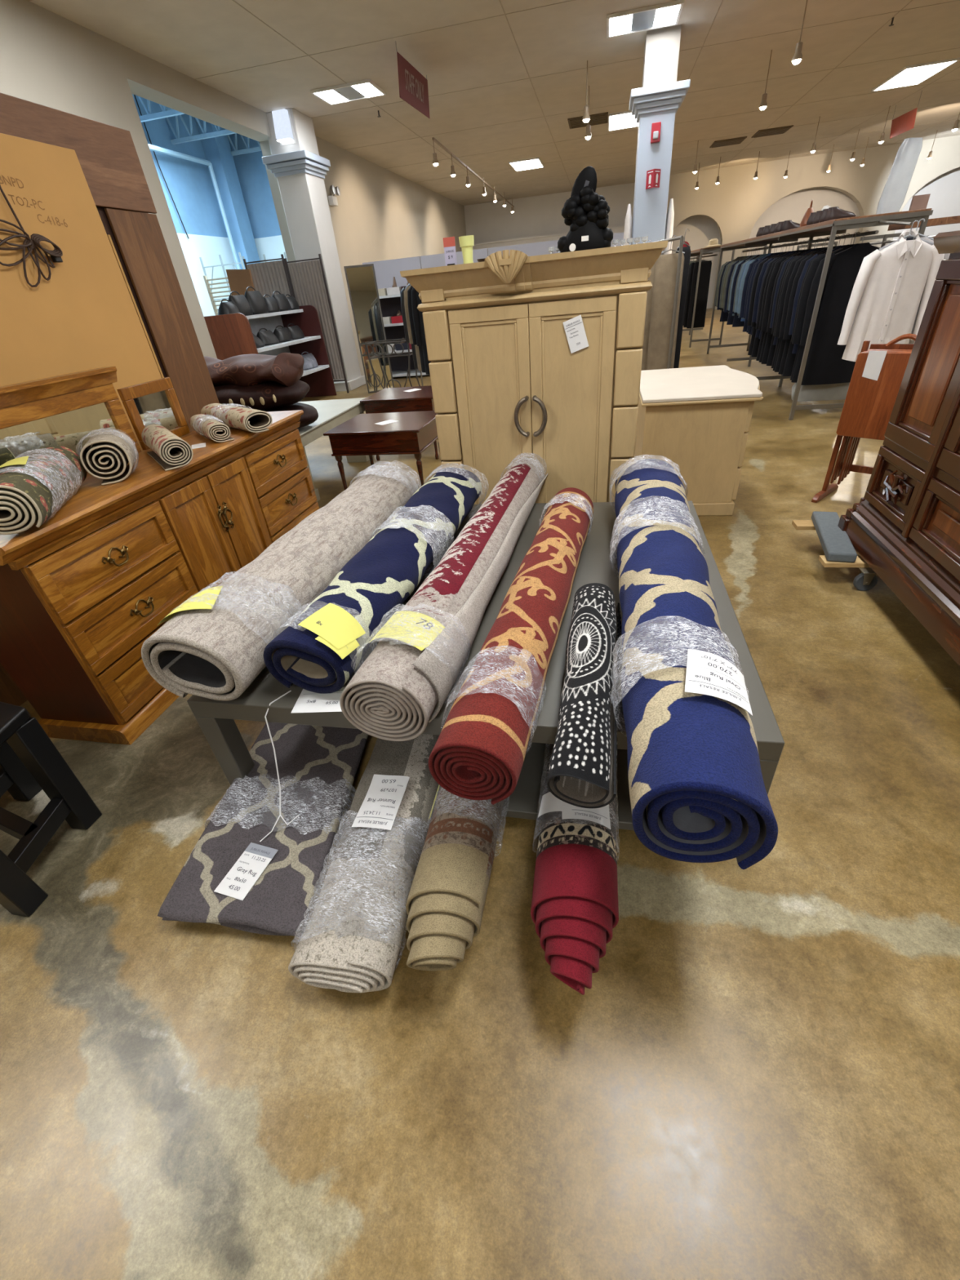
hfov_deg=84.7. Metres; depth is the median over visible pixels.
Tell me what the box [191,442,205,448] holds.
price tag
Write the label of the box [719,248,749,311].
suit jacket
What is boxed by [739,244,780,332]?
suit jacket
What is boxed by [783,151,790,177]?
spot lamp
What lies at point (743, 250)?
suit jacket
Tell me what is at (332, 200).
emergency light
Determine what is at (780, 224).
shoe
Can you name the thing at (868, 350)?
tray
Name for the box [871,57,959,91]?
recessed light
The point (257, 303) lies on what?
handbag
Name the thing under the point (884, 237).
clothes rack
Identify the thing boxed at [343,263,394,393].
mirror
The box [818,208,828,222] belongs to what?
shoe
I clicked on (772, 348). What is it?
coat
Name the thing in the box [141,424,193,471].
rolled rug
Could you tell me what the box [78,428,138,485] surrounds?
rolled rug
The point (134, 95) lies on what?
hanging cable
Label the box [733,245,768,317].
suit jacket
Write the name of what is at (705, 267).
trousers
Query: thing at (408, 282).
rail
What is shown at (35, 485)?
rolled rug
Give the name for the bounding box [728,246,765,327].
suit jacket
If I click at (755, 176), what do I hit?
spot lamp
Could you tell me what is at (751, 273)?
suit jacket
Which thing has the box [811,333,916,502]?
tray table
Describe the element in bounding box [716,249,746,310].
suit jacket
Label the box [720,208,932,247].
shelf
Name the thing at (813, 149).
spot lamp
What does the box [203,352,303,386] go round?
cushion
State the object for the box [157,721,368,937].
rug
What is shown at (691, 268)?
trousers
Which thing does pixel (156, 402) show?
dresser mirror wing
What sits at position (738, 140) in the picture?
ceiling vent
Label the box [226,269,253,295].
cardboard sheet
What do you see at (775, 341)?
suit jacket
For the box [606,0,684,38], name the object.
recessed light
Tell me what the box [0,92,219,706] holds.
wardrobe
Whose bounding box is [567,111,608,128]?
ceiling vent
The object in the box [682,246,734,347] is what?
clothes rack
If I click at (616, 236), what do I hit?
partition panel
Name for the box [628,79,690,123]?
trim
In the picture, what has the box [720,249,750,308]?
suit jacket
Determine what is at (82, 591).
oak dresser
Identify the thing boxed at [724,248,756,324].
suit jacket
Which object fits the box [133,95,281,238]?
window
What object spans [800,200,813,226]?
handbag
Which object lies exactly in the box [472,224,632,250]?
wall ledge
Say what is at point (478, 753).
rolled rug
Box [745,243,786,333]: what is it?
suit jacket
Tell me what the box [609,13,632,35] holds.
diffuser
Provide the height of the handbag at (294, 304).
0.234 m
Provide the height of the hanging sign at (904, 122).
0.578 m
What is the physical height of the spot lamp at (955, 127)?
0.623 m
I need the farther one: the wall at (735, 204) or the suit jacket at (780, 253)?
the wall at (735, 204)
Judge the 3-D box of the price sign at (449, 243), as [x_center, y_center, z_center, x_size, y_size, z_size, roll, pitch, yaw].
[-0.158,-2.050,2.784,0.062,0.125,0.022,2,35,12]
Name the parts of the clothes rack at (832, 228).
trim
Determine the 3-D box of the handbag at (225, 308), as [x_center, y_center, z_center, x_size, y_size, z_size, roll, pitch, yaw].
[-3.646,-4.789,7.603,0.286,0.234,0.324,2,35,12]
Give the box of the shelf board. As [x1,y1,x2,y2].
[887,215,959,231]
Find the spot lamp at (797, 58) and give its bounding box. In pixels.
[791,0,807,64]
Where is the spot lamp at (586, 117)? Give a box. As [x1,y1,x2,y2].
[582,60,590,122]
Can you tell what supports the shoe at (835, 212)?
on the clothes rack at (832, 228)
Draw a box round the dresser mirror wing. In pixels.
[116,377,190,449]
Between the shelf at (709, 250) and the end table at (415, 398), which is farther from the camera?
the shelf at (709, 250)
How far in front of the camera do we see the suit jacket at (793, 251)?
6.82 m
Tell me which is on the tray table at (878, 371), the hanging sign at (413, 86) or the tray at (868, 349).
the tray at (868, 349)
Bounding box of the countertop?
[0,409,303,565]
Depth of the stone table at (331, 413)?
5.15 m
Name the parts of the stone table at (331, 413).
leg, leg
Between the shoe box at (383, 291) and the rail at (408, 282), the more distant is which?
the shoe box at (383, 291)
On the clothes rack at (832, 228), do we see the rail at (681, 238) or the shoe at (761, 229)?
the shoe at (761, 229)
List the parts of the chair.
seat, leg, leg, leg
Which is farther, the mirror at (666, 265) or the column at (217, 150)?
the column at (217, 150)
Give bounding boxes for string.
[259,690,298,841]
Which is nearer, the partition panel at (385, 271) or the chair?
the chair
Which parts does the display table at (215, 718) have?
leg, leg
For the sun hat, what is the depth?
10.15 m
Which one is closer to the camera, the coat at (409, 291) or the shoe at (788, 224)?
the shoe at (788, 224)
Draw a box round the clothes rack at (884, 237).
[796,232,936,250]
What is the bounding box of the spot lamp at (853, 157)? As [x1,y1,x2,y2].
[849,128,859,160]
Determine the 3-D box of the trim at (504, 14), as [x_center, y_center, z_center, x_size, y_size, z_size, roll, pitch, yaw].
[5.474,-7.545,5.862,18.250,0.003,30.000,2,35,12]
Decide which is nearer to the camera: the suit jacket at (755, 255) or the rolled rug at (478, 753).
the rolled rug at (478, 753)
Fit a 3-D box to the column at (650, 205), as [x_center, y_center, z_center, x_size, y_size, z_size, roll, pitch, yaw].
[2.583,-5.967,8.181,0.540,3.300,0.540,2,35,12]
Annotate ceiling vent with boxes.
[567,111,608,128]
[709,136,746,147]
[751,124,793,137]
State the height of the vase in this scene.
0.118 m
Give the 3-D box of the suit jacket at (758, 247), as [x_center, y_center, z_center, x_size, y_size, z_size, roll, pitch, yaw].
[4.412,-5.817,8.536,0.671,0.874,0.152,6,36,17]
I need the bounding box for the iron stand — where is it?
[365,338,420,392]
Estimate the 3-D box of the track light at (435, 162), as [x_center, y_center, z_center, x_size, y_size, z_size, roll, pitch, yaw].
[0.322,-12.426,14.621,0.295,0.430,12.490,2,35,11]
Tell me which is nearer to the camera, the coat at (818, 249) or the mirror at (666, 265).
the mirror at (666, 265)
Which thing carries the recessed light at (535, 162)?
in the ceiling
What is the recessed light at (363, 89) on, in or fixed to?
in the ceiling
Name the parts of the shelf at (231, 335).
panel, shelf, shelf, panel, shelf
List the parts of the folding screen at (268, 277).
post, rail, post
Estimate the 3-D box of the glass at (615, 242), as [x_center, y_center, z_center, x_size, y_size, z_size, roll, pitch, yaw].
[0.681,-1.990,2.648,0.035,0.034,0.034,2,35,12]
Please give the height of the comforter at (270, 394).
0.223 m
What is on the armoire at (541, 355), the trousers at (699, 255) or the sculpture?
the sculpture
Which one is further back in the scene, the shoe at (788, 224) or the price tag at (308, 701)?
the shoe at (788, 224)
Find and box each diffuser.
[276,137,293,142]
[315,89,347,102]
[351,82,382,96]
[511,159,542,170]
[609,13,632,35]
[653,4,679,26]
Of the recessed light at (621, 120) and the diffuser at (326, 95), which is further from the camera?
the recessed light at (621, 120)
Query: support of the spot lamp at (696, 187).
hanging from the ceiling
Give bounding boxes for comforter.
[213,380,310,409]
[259,402,318,428]
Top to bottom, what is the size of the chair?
0.504 m
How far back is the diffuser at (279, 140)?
8.28 m
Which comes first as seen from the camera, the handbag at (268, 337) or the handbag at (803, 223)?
the handbag at (803, 223)
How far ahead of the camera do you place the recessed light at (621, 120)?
10.66 m
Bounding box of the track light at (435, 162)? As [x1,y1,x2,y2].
[431,137,514,213]
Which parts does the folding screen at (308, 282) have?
post, post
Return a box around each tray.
[835,351,911,439]
[863,351,911,352]
[867,350,911,351]
[868,349,911,350]
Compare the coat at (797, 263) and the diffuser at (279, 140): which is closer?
the coat at (797, 263)
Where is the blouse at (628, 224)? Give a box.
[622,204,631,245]
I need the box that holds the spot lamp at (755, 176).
[753,151,759,179]
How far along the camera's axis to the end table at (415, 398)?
5.42 m
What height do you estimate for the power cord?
0.590 m
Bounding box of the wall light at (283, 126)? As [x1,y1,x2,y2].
[271,108,296,146]
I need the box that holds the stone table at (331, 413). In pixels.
[297,397,373,502]
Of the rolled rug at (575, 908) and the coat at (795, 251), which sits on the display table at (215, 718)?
the rolled rug at (575, 908)
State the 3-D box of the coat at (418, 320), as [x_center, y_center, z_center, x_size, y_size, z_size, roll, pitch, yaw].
[-0.673,-4.378,7.317,0.641,1.244,0.127,21,42,34]
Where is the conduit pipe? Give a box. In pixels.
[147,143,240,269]
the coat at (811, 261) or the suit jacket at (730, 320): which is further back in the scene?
the suit jacket at (730, 320)
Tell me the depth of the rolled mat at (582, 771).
1.35 m
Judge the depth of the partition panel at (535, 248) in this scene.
9.92 m
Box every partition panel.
[362,256,422,371]
[420,248,488,268]
[488,240,559,256]
[610,231,624,247]
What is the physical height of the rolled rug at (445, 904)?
0.222 m
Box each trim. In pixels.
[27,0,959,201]
[262,149,330,178]
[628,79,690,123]
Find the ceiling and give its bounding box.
[29,0,959,205]
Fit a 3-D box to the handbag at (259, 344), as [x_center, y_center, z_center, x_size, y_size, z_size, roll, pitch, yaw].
[-3.491,-4.558,7.990,0.286,0.234,0.491,2,35,12]
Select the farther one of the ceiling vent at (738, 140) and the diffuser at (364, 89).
the ceiling vent at (738, 140)
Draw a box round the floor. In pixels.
[0,308,959,1279]
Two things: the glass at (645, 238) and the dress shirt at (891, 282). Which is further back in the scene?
the dress shirt at (891, 282)
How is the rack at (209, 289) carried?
on the floor
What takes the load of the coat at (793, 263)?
hanging from the clothes rack at (832, 228)
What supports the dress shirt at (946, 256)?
hanging from the rail at (880, 221)
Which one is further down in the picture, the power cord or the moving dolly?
the moving dolly
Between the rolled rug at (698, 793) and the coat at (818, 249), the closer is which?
the rolled rug at (698, 793)
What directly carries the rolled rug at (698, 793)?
on the display table at (215, 718)
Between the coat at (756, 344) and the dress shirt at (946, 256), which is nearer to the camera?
the dress shirt at (946, 256)
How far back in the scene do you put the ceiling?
7.84 m
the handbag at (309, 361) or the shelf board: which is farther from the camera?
the handbag at (309, 361)
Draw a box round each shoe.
[392,276,397,287]
[756,226,764,236]
[761,225,770,235]
[768,223,777,234]
[775,221,784,232]
[781,220,799,231]
[806,212,816,225]
[812,210,822,224]
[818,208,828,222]
[824,206,856,221]
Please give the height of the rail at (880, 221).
0.080 m
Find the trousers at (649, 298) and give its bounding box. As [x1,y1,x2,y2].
[641,239,666,370]
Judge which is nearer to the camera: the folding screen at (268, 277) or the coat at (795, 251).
the coat at (795, 251)
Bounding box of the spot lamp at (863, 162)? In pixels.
[860,137,869,166]
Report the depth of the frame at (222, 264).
10.82 m
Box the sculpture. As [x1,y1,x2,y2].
[557,166,613,253]
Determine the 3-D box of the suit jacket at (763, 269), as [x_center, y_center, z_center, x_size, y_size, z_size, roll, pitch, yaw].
[4.035,-4.614,6.962,0.711,1.044,0.162,6,36,17]
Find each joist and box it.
[132,93,184,122]
[160,105,235,144]
[225,128,261,155]
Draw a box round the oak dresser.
[0,409,319,745]
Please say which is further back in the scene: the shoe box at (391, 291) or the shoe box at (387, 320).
the shoe box at (387, 320)
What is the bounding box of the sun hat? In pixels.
[704,238,720,248]
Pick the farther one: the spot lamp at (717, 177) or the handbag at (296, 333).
the spot lamp at (717, 177)
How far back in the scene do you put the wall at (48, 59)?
6.67 m
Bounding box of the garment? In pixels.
[673,228,690,368]
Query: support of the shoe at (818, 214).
on the clothes rack at (832, 228)
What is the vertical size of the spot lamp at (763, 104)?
0.643 m
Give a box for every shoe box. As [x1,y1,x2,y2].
[377,288,387,296]
[382,315,392,324]
[386,286,401,295]
[386,342,395,351]
[391,315,403,324]
[395,342,409,351]
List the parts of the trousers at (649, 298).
folded leg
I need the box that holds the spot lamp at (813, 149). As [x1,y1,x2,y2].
[810,115,820,153]
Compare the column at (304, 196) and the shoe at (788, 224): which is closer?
the shoe at (788, 224)
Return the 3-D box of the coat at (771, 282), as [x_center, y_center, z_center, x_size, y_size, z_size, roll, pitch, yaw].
[3.934,-4.174,6.551,0.731,1.294,0.172,3,35,12]
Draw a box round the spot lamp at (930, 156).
[926,129,937,159]
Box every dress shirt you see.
[837,220,944,361]
[848,218,950,343]
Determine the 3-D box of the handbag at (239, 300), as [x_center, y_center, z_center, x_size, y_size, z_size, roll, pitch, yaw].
[-3.596,-4.982,7.804,0.286,0.318,0.454,2,35,12]
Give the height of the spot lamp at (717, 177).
0.623 m
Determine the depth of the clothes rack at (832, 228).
5.50 m
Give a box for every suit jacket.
[715,249,744,306]
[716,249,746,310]
[716,249,746,321]
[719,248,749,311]
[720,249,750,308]
[722,248,754,308]
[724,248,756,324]
[726,247,759,310]
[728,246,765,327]
[728,247,762,315]
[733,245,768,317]
[733,246,766,315]
[737,244,773,319]
[737,245,773,321]
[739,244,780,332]
[743,243,784,333]
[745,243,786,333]
[747,242,789,334]
[751,241,798,337]
[755,240,802,338]
[769,237,822,345]
[788,233,849,353]
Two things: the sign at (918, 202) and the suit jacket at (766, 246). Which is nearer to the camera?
the sign at (918, 202)
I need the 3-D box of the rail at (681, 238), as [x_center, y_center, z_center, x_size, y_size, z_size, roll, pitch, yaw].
[1.722,-2.872,5.167,0.242,1.692,0.922,-6,34,0]
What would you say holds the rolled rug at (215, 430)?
on the oak dresser
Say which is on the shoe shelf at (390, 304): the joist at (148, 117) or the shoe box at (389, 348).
the shoe box at (389, 348)
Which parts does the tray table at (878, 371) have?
tray leg, tray leg, tray leg, tray leg, stand post, tray leg, tray leg, tray leg, stand rail, stand rail, carry handle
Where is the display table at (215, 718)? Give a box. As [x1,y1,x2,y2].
[186,500,784,830]
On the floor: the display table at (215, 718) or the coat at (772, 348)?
the display table at (215, 718)
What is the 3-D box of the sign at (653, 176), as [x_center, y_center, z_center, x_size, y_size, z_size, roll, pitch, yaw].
[2.455,-6.529,7.458,0.190,0.200,0.121,2,35,12]
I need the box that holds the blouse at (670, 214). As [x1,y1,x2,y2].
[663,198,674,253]
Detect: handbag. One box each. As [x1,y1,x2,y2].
[217,298,239,315]
[228,290,253,315]
[244,286,268,315]
[252,333,264,347]
[256,328,279,346]
[262,293,279,312]
[271,290,291,311]
[273,325,292,342]
[284,293,299,310]
[286,323,304,339]
[301,351,318,370]
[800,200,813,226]
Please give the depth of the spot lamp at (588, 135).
8.78 m
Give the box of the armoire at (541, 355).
[400,240,668,504]
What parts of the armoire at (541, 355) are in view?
door, ring handle, cornice, frieze moulding, ring handle, door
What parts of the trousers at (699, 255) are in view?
folded leg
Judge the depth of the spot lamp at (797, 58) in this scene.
6.24 m
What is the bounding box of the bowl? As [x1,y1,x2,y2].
[476,257,485,262]
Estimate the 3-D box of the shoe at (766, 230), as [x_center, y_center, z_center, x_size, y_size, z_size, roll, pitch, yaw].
[3.864,-5.400,6.933,0.270,0.100,0.090,2,35,12]
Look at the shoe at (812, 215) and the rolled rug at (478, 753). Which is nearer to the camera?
the rolled rug at (478, 753)
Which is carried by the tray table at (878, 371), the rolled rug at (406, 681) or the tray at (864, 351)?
the tray at (864, 351)
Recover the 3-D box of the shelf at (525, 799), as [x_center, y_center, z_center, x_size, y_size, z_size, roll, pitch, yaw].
[0.444,0.090,2.369,0.945,0.035,1.720,2,35,12]
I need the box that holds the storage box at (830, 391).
[791,382,849,401]
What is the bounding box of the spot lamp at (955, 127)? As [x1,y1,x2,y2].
[951,112,959,131]
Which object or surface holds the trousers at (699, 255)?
hanging from the clothes rack at (708, 251)
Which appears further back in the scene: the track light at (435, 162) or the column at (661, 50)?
the track light at (435, 162)
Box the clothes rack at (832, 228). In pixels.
[706,208,933,420]
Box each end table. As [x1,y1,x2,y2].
[323,410,443,490]
[360,385,439,460]
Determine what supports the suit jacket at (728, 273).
hanging from the clothes rack at (832, 228)
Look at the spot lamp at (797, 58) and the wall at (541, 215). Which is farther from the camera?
the wall at (541, 215)
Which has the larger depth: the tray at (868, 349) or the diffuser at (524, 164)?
the diffuser at (524, 164)
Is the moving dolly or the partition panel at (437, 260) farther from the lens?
the partition panel at (437, 260)
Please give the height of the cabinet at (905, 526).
1.360 m
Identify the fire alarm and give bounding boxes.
[650,121,661,143]
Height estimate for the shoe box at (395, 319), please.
0.120 m
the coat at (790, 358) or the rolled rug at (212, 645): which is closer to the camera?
the rolled rug at (212, 645)
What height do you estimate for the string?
0.369 m
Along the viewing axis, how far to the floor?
1.27 m
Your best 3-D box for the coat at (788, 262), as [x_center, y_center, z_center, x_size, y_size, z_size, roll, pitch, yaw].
[3.880,-3.936,6.206,0.731,1.294,0.172,6,36,17]
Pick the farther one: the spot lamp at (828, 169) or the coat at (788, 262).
the spot lamp at (828, 169)
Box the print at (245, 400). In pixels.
[228,394,276,406]
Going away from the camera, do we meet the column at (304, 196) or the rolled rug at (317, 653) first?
the rolled rug at (317, 653)
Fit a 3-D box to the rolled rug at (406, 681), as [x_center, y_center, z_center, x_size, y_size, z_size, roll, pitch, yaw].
[0.010,-0.461,2.354,0.320,0.272,2.345,4,35,14]
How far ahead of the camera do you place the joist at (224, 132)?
11.86 m
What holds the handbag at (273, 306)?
on the shelf at (231, 335)
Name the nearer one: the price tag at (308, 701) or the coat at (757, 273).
the price tag at (308, 701)
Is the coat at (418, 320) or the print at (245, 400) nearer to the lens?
the print at (245, 400)
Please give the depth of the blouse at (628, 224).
7.88 m
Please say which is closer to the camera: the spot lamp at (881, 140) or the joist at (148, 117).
the joist at (148, 117)
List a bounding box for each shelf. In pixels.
[204,305,336,397]
[378,293,426,377]
[433,742,634,830]
[690,246,720,253]
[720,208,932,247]
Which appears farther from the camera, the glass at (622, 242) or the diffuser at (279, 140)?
the diffuser at (279, 140)
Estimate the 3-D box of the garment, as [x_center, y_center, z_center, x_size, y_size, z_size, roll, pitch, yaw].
[1.852,-3.035,4.961,0.130,1.329,0.131,-8,34,-2]
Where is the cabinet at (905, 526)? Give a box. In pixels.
[837,230,959,666]
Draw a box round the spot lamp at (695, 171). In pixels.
[692,140,698,173]
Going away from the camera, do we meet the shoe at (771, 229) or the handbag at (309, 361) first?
the shoe at (771, 229)
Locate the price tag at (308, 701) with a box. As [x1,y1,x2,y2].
[290,686,346,713]
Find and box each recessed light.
[310,79,386,105]
[508,156,544,171]
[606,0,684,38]
[607,111,638,131]
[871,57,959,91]
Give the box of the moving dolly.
[791,511,877,591]
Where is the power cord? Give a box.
[0,185,62,287]
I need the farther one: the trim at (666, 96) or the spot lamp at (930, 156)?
the spot lamp at (930, 156)
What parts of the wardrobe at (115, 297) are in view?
rail, panel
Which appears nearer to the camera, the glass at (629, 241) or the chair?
the chair
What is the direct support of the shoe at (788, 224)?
on the clothes rack at (832, 228)
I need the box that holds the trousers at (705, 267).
[686,254,712,328]
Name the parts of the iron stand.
leg, leg, frame, leg, leg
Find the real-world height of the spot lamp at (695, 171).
0.623 m
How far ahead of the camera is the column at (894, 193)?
4.99 m
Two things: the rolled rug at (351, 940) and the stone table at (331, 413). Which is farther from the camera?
the stone table at (331, 413)
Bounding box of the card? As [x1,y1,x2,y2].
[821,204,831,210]
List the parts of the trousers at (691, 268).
folded leg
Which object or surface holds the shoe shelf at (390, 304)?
on the floor
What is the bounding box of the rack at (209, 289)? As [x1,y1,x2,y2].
[203,275,231,315]
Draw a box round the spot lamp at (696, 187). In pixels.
[694,164,699,189]
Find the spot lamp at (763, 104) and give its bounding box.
[759,49,772,110]
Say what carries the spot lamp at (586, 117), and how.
hanging from the ceiling
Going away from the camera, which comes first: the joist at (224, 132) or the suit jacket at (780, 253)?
the suit jacket at (780, 253)
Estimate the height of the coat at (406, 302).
1.244 m
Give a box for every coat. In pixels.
[400,283,417,368]
[404,284,422,370]
[407,285,425,373]
[411,287,431,374]
[746,242,793,355]
[751,241,795,356]
[755,240,805,360]
[758,241,806,362]
[760,239,813,364]
[766,238,818,365]
[771,236,826,368]
[773,236,830,370]
[774,247,826,372]
[777,235,839,374]
[782,234,844,376]
[790,232,855,380]
[791,231,860,382]
[800,230,880,385]
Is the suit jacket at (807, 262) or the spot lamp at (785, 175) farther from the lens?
the spot lamp at (785, 175)
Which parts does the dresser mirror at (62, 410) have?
crown moulding, glass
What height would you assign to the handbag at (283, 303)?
0.290 m
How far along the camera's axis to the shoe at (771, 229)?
6.67 m
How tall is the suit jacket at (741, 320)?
0.934 m
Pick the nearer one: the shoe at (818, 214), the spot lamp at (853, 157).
the shoe at (818, 214)
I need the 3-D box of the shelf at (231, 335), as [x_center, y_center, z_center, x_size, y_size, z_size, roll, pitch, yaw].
[-3.357,-4.635,8.767,0.740,1.460,2.250,2,35,12]
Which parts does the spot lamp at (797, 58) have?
bulb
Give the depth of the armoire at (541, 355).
2.84 m
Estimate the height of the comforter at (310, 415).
0.444 m
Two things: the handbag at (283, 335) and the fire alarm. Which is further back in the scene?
the handbag at (283, 335)
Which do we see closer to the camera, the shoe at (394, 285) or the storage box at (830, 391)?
the storage box at (830, 391)
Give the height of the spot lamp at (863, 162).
0.623 m
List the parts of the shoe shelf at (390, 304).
shelf, shelf, shelf, shelf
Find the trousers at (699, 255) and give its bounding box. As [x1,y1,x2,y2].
[683,254,702,324]
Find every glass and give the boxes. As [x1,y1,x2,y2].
[547,246,554,253]
[612,239,618,246]
[619,239,626,245]
[626,237,633,244]
[633,237,640,244]
[641,235,648,243]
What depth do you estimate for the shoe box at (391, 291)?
10.30 m
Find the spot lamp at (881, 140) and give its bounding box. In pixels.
[878,106,890,143]
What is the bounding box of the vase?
[458,235,474,263]
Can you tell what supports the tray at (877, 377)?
on the tray table at (878, 371)
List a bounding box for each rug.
[0,444,86,534]
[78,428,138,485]
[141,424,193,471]
[141,460,421,701]
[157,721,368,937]
[189,413,234,442]
[200,403,272,432]
[263,463,488,693]
[288,733,439,992]
[339,453,547,741]
[405,785,509,970]
[428,487,593,804]
[530,743,619,995]
[608,454,777,869]
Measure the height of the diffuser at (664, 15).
0.012 m
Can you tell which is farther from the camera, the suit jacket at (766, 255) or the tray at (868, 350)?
the suit jacket at (766, 255)
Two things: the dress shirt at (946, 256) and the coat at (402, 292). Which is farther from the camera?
the coat at (402, 292)
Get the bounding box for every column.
[194,117,260,269]
[266,107,365,391]
[631,109,675,253]
[642,24,681,87]
[875,137,923,214]
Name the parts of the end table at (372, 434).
leg, leg, leg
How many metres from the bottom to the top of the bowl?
0.018 m
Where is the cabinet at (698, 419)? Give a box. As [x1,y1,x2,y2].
[633,364,763,515]
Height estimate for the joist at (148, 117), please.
0.625 m
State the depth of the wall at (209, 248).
13.43 m
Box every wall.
[0,0,466,375]
[177,232,288,316]
[463,167,959,308]
[666,134,959,309]
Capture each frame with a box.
[199,252,244,311]
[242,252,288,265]
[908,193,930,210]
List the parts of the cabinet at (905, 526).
carved panel, rail, carved panel, door, moulding, door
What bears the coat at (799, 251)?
hanging from the clothes rack at (832, 228)
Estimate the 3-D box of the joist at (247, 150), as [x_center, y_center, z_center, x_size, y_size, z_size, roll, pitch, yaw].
[-4.672,-12.577,12.939,4.263,0.625,0.100,2,35,12]
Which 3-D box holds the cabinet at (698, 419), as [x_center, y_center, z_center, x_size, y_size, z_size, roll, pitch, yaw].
[1.597,-1.556,4.040,0.815,0.795,1.260,2,35,12]
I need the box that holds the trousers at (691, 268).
[683,254,706,327]
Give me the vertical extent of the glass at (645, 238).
0.034 m
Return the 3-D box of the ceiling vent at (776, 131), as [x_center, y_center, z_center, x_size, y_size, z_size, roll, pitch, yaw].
[7.170,-12.481,12.947,0.760,0.035,0.800,2,35,12]
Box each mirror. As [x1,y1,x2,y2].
[0,366,141,473]
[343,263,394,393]
[646,235,684,369]
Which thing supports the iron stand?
on the floor
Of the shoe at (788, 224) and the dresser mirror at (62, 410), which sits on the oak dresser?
the dresser mirror at (62, 410)
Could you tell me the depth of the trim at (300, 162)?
8.50 m
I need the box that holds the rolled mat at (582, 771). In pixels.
[546,582,621,808]
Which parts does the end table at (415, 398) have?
leg, leg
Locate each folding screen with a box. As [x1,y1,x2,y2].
[243,253,293,297]
[284,253,349,392]
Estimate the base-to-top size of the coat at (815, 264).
1.294 m
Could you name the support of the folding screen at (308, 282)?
on the floor
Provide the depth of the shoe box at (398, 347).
10.83 m
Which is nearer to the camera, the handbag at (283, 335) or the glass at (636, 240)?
the glass at (636, 240)
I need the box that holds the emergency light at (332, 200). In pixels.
[328,184,340,206]
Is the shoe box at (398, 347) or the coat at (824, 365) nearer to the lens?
the coat at (824, 365)
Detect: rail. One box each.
[408,282,423,386]
[653,235,684,368]
[879,220,912,225]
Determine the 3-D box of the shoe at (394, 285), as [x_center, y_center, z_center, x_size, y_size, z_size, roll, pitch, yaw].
[-1.684,-7.012,10.320,0.068,0.170,0.200,2,35,12]
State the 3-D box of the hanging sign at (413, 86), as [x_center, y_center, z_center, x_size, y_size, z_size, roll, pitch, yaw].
[-0.869,-7.325,6.959,0.016,0.506,1.482,2,35,12]
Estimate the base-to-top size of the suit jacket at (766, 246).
0.874 m
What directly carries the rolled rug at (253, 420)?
on the oak dresser
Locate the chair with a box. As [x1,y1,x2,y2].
[0,701,102,916]
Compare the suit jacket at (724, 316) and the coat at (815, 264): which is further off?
the suit jacket at (724, 316)
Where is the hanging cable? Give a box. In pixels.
[133,94,188,239]
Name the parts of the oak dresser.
drawer, handle, drawer, drawer, handle, rail, door, handle, handle, door, drawer, handle, drawer, handle, drawer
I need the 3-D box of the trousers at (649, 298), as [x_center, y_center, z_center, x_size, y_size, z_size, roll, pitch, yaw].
[1.675,-3.109,5.098,0.253,1.229,0.109,13,38,26]
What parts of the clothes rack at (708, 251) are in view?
trim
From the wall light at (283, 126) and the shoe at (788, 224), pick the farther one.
the wall light at (283, 126)
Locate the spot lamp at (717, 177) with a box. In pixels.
[715,157,720,184]
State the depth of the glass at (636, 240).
2.63 m
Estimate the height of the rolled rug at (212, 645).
0.316 m
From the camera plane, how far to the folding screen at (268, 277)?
9.27 m
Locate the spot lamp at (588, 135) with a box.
[584,85,591,139]
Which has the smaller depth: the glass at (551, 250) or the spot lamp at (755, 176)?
the glass at (551, 250)
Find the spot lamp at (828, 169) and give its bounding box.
[826,145,834,172]
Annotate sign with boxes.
[395,40,430,118]
[443,236,457,265]
[645,168,661,189]
[889,90,922,138]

